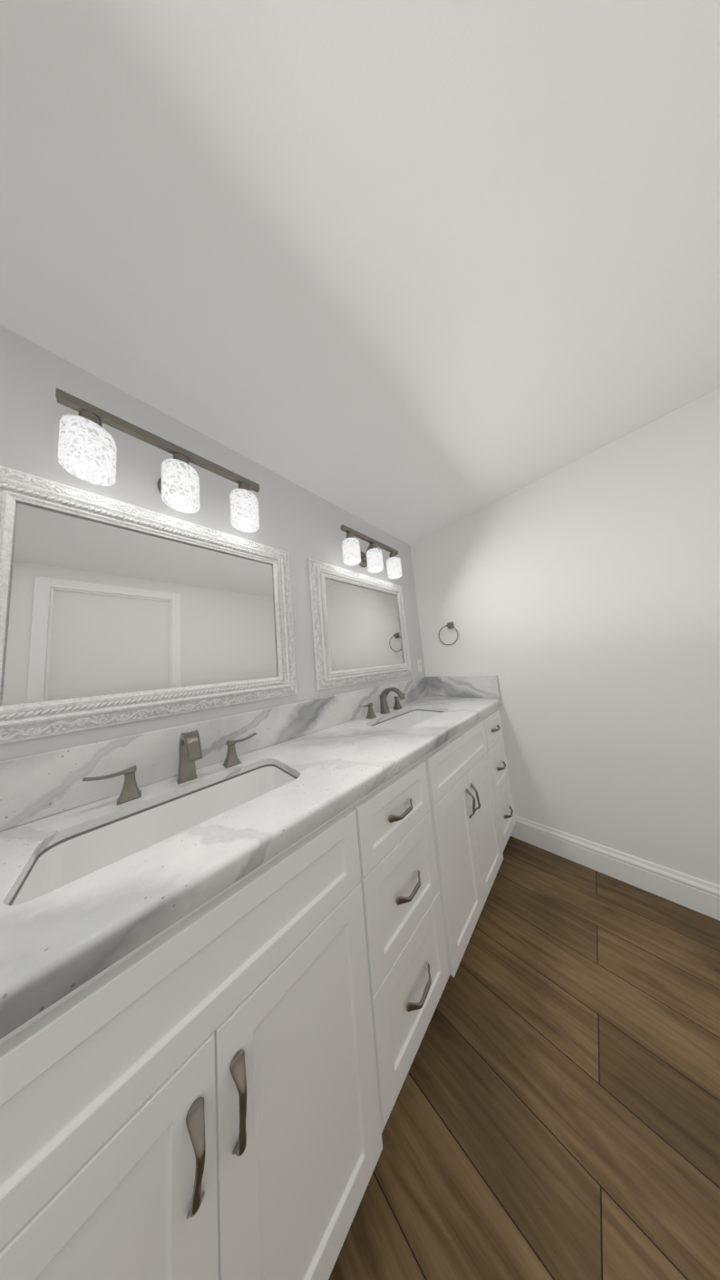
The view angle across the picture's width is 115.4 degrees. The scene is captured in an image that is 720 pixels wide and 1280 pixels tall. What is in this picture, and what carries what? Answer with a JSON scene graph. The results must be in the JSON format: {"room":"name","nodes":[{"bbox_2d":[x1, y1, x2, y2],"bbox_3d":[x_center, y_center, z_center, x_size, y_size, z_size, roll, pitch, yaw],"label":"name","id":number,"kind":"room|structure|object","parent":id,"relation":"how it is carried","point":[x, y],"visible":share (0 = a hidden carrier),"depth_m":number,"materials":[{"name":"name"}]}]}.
{"room":"bathroom","nodes":[
{"label":"bathroom","id":0,"kind":"room"},
{"bbox_2d":[0,324,425,761],"bbox_3d":[-0.643,0.251,0.989,3.400,2.440,0.100,1,-9,-44],"label":"wall","id":1,"kind":"structure","parent":0,"point":[300,525],"depth_m":0.95,"materials":[{"name":"grey paint"}]},
{"bbox_2d":[0,465,297,744],"bbox_3d":[-0.706,-0.112,0.901,0.964,0.788,0.032,1,-9,-44],"label":"mirror","id":2,"kind":"object","parent":1,"relation":"attached to","point":[112,611],"visible":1,"depth_m":0.79,"materials":[{"name":"paint"}]},
{"bbox_2d":[55,387,259,532],"bbox_3d":[-0.707,-0.620,0.894,0.585,0.227,0.184,1,-9,-44],"label":"sconce","id":3,"kind":"object","parent":1,"relation":"attached to","point":[87,449],"visible":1,"depth_m":0.78,"materials":[{"name":"white glass"}]},
{"bbox_2d":[0,676,428,830],"bbox_3d":[-0.292,0.412,1.213,2.578,0.172,0.020,1,-9,-44],"label":"backsplash","id":4,"kind":"structure","parent":1,"relation":"attached to","point":[35,786],"depth_m":0.77,"materials":[{"name":"white stone"}]},
{"bbox_2d":[307,557,411,690],"bbox_3d":[0.074,-0.099,1.665,0.964,0.788,0.032,1,-9,-44],"label":"mirror","id":5,"kind":"object","parent":1,"relation":"attached to","point":[360,633],"visible":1,"depth_m":1.56,"materials":[{"name":"paint"}]},
{"bbox_2d":[340,524,402,578],"bbox_3d":[0.078,-0.608,1.662,0.585,0.227,0.184,1,-9,-44],"label":"sconce","id":6,"kind":"object","parent":1,"relation":"attached to","point":[371,558],"visible":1,"depth_m":1.59,"materials":[{"name":"white glass"}]},
{"bbox_2d":[417,659,422,673],"bbox_3d":[0.546,0.237,2.079,0.072,0.116,0.008,1,-9,-44],"label":"electrical outlet","id":7,"kind":"object","parent":1,"relation":"attached to","point":[419,666],"visible":1,"depth_m":2.07,"materials":[{"name":"white plastic"}]},
{"bbox_2d":[0,0,719,545],"bbox_3d":[0.042,-1.166,0.312,3.600,0.100,2.400,1,-9,-44],"label":"ceiling","id":8,"kind":"structure","parent":0,"point":[410,272],"depth_m":0.59,"materials":[{"name":"white paint"}]},
{"bbox_2d":[328,835,719,1279],"bbox_3d":[0.268,1.349,0.040,3.600,0.100,2.400,1,-9,-44],"label":"floor","id":9,"kind":"structure","parent":0,"point":[555,1113],"depth_m":0.66,"materials":[{"name":"brown wood"}]},
{"bbox_2d":[0,700,516,1279],"bbox_3d":[-0.025,0.958,0.938,2.568,0.921,0.628,1,-9,-44],"label":"bathroom vanity","id":10,"kind":"object","parent":9,"relation":"on","point":[232,949],"depth_m":0.42,"materials":[{"name":"white paint"}]},
{"bbox_2d":[0,696,500,1026],"bbox_3d":[-0.081,0.481,0.996,2.578,0.046,0.600,1,-9,-44],"label":"countertop","id":11,"kind":"structure","parent":10,"relation":"on","point":[52,934],"depth_m":0.50,"materials":[{"name":"white stone"}]},
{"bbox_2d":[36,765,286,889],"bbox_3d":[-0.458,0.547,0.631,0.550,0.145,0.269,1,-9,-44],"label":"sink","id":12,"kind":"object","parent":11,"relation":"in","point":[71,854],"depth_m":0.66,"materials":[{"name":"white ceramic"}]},
{"bbox_2d":[79,725,257,805],"bbox_3d":[-0.563,0.389,0.753,0.464,0.170,0.203,1,-9,-44],"label":"faucet","id":13,"kind":"object","parent":11,"relation":"on","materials":[{"name":"metal"}]},
{"bbox_2d":[359,685,410,718],"bbox_3d":[0.208,0.401,1.507,0.464,0.170,0.203,1,-9,-44],"label":"faucet","id":14,"kind":"object","parent":11,"relation":"on","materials":[{"name":"metal"}]},
{"bbox_2d":[377,711,435,729],"bbox_3d":[0.314,0.560,1.386,0.550,0.145,0.269,1,-9,-44],"label":"sink","id":15,"kind":"object","parent":11,"relation":"in","point":[400,720],"depth_m":1.57,"materials":[{"name":"white ceramic"}]},
{"bbox_2d":[410,387,719,885],"bbox_3d":[1.406,0.112,1.400,0.100,2.440,2.400,1,-9,-44],"label":"wall","id":16,"kind":"structure","parent":0,"point":[577,602],"depth_m":1.31,"materials":[{"name":"white paint"}]},
{"bbox_2d":[439,621,459,644],"bbox_3d":[0.760,-0.053,1.947,0.057,0.199,0.172,1,-9,-44],"label":"towel ring","id":17,"kind":"object","parent":16,"relation":"attached to","point":[449,625],"visible":1,"depth_m":1.95,"materials":[{"name":"silver metal"}]},
{"bbox_2d":[428,674,500,696],"bbox_3d":[0.829,0.385,1.896,0.020,0.172,0.578,1,-9,-44],"label":"backsplash","id":18,"kind":"structure","parent":16,"relation":"attached to","point":[479,685],"depth_m":1.86,"materials":[{"name":"white stone"}]},
{"bbox_2d":[510,815,719,920],"bbox_3d":[1.640,1.210,1.058,0.014,0.149,1.694,1,-9,-44],"label":"baseboard","id":19,"kind":"structure","parent":16,"relation":"attached to","point":[696,894],"depth_m":1.24,"materials":[{"name":"white paint"}]}
]}

